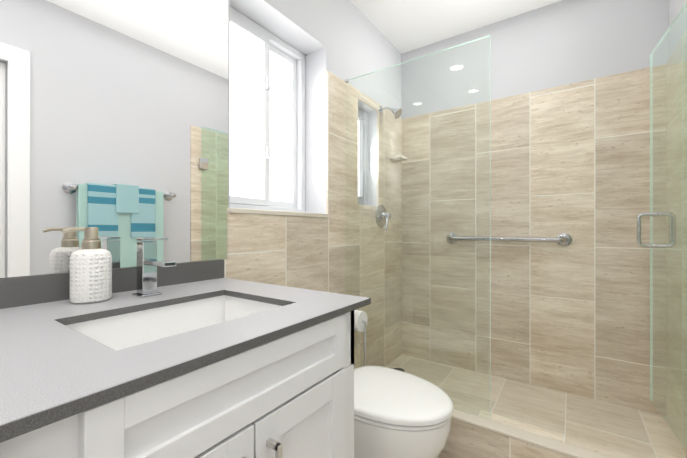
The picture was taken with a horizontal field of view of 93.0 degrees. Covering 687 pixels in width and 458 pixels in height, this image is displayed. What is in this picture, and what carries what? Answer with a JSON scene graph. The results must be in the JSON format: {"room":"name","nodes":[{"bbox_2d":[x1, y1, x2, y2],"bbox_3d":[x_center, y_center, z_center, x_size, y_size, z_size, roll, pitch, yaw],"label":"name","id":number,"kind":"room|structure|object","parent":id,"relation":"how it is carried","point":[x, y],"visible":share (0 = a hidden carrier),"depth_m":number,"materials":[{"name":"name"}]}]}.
{"room":"bathroom","nodes":[
{"label":"bathroom","id":0,"kind":"room"},
{"bbox_2d":[0,0,400,278],"bbox_3d":[-0.722,-0.150,1.125,0.280,2.470,3.930,0,0,35],"label":"wall","id":1,"kind":"structure","parent":0,"point":[344,40],"depth_m":1.84,"materials":[{"name":"white paint"}]},
{"bbox_2d":[0,0,227,277],"bbox_3d":[-0.945,-0.540,0.554,0.004,1.310,1.738,0,0,35],"label":"mirror","id":2,"kind":"object","parent":1,"relation":"attached to","point":[114,121],"visible":1,"depth_m":0.95,"materials":[{"name":"silver metal"}]},
{"bbox_2d":[230,6,304,211],"bbox_3d":[-0.415,-0.538,1.630,0.088,0.915,0.615,0,0,35],"label":"window","id":3,"kind":"structure","parent":1,"relation":"in","point":[267,120],"depth_m":1.62,"materials":[{"name":"white glass"}]},
{"bbox_2d":[222,208,328,291],"bbox_3d":[-0.273,0.501,1.510,0.018,1.167,0.649,0,0,35],"label":"tile wainscot","id":4,"kind":"structure","parent":1,"relation":"attached to","point":[285,248],"depth_m":1.48,"materials":[{"name":"beige tile"}]},
{"bbox_2d":[358,108,367,204],"bbox_3d":[0.068,-0.485,2.201,0.070,0.660,0.260,0,0,35],"label":"shower window","id":5,"kind":"structure","parent":1,"relation":"in","point":[364,159],"depth_m":2.25,"materials":[{"name":"grey glass"}]},
{"bbox_2d":[326,70,401,368],"bbox_3d":[0.186,0.110,2.176,0.012,1.950,0.967,0,0,35],"label":"wall tile","id":6,"kind":"structure","parent":1,"relation":"attached to","point":[338,145],"depth_m":2.08,"materials":[{"name":"beige tile"}]},
{"bbox_2d":[375,204,390,230],"bbox_3d":[0.294,-0.080,2.251,0.081,0.184,0.164,0,0,35],"label":"shower valve","id":7,"kind":"object","parent":6,"relation":"attached to","point":[380,219],"depth_m":2.23,"materials":[{"name":"silver metal"}]},
{"bbox_2d":[379,106,401,118],"bbox_3d":[0.323,-0.802,2.225,0.158,0.111,0.074,0,0,35],"label":"shower head","id":8,"kind":"object","parent":6,"relation":"attached to","point":[397,112],"depth_m":2.21},
{"bbox_2d":[390,154,406,160],"bbox_3d":[0.407,-0.526,2.410,0.086,0.022,0.130,0,0,35],"label":"shower shelf","id":9,"kind":"object","parent":1,"relation":"attached to","point":[397,157],"depth_m":2.38,"materials":[{"name":"beige tile"}]},
{"bbox_2d":[350,0,560,53],"bbox_3d":[-0.065,-1.435,0.669,1.920,0.100,3.930,0,0,35],"label":"ceiling","id":10,"kind":"structure","parent":0,"point":[402,26],"depth_m":2.12,"materials":[{"name":"white paint"}]},
{"bbox_2d":[401,0,668,118],"bbox_3d":[1.036,-0.150,2.235,1.900,2.470,0.100,0,0,35],"label":"wall","id":11,"kind":"structure","parent":0,"point":[561,43],"depth_m":2.04,"materials":[{"name":"white paint"}]},
{"bbox_2d":[402,64,665,415],"bbox_3d":[1.078,0.110,2.138,1.496,1.950,0.012,0,0,35],"label":"wall tile","id":12,"kind":"structure","parent":11,"relation":"attached to","point":[572,160],"depth_m":2.01,"materials":[{"name":"beige tile"}]},
{"bbox_2d":[446,233,571,245],"bbox_3d":[1.030,0.065,2.116,0.745,0.080,0.078,0,0,35],"label":"grab bar","id":13,"kind":"object","parent":12,"relation":"attached to","point":[563,239],"visible":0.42,"depth_m":2.03,"materials":[{"name":"silver metal"}]},
{"bbox_2d":[669,0,686,57],"bbox_3d":[0.690,-0.151,0.143,0.120,2.470,3.930,0,0,35],"label":"wall","id":14,"kind":"structure","parent":0,"point":[675,7],"depth_m":1.60,"materials":[{"name":"white paint"}]},
{"bbox_2d":[666,29,686,455],"bbox_3d":[1.452,0.110,1.355,0.012,1.950,0.870,0,0,35],"label":"wall tile","id":15,"kind":"structure","parent":14,"relation":"attached to","point":[683,255],"depth_m":1.53,"materials":[{"name":"beige tile"}]},
{"bbox_2d":[637,2,686,450],"bbox_3d":[1.375,-0.008,1.345,0.141,1.726,0.642,0,0,30],"label":"shower door","id":16,"kind":"structure","parent":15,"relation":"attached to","point":[673,223],"depth_m":1.43,"materials":[{"name":"clear glass"}]},
{"bbox_3d":[-0.065,1.135,0.668,1.920,0.100,3.930,0,0,35],"label":"floor","id":17,"kind":"structure","parent":0,"visible":0},
{"bbox_2d":[0,277,370,457],"bbox_3d":[-0.686,0.642,0.330,0.682,0.883,1.668,0,0,35],"label":"bathroom vanity","id":18,"kind":"object","parent":17,"relation":"on","point":[289,393],"depth_m":0.58,"materials":[{"name":"white"}]},
{"bbox_2d":[62,227,111,303],"bbox_3d":[-0.652,0.089,0.831,0.086,0.189,0.102,0,0,35],"label":"soap dispenser","id":19,"kind":"object","parent":18,"relation":"on","point":[90,270],"visible":1,"depth_m":0.81,"materials":[{"name":"white ceramic"}]},
{"bbox_2d":[132,237,175,297],"bbox_3d":[-0.509,0.104,0.882,0.154,0.161,0.056,0,0,35],"label":"faucet","id":20,"kind":"object","parent":18,"relation":"on","point":[147,261],"depth_m":0.89,"materials":[{"name":"silver metal"}]},
{"bbox_2d":[0,293,370,428],"bbox_3d":[-0.471,0.192,0.202,0.125,0.016,1.722,0,0,35],"label":"countertop","id":21,"kind":"structure","parent":18,"relation":"on","point":[22,395],"depth_m":0.46,"materials":[{"name":"grey stone"}]},
{"bbox_2d":[66,295,280,350],"bbox_3d":[-0.354,0.274,0.743,0.336,0.146,0.436,0,0,35],"label":"sink","id":22,"kind":"object","parent":21,"relation":"in","point":[119,329],"depth_m":0.85,"materials":[{"name":"white ceramic"}]},
{"bbox_2d":[354,310,367,365],"bbox_3d":[0.084,0.756,1.702,0.195,0.656,0.130,0,0,35],"label":"stand","id":23,"kind":"object","parent":17,"relation":"on","point":[360,320],"visible":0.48,"depth_m":1.68,"materials":[{"name":"silver metal"}]},
{"bbox_2d":[354,366,452,457],"bbox_3d":[0.087,0.730,1.390,0.742,0.710,0.406,0,0,35],"label":"toilet","id":24,"kind":"object","parent":17,"relation":"on","point":[399,414],"visible":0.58,"depth_m":1.17,"materials":[{"name":"white ceramic"}]},
{"bbox_2d":[385,354,686,457],"bbox_3d":[0.869,1.032,1.837,1.496,0.105,0.718,0,0,35],"label":"shower floor","id":25,"kind":"structure","parent":17,"relation":"on","point":[636,432],"depth_m":1.75,"materials":[{"name":"tile"}]},
{"bbox_2d":[437,401,640,457],"bbox_3d":[0.628,0.972,1.490,1.496,0.225,0.127,0,0,35],"label":"curb","id":26,"kind":"object","parent":17,"relation":"on","point":[473,435],"visible":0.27,"depth_m":1.40,"materials":[{"name":"tile"}]},
{"bbox_2d":[345,35,490,419],"bbox_3d":[0.337,-0.008,1.692,0.788,1.734,0.028,0,0,35],"label":"glass","id":27,"kind":"object","parent":26,"relation":"on","point":[346,80],"visible":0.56,"depth_m":1.61,"materials":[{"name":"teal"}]}
]}

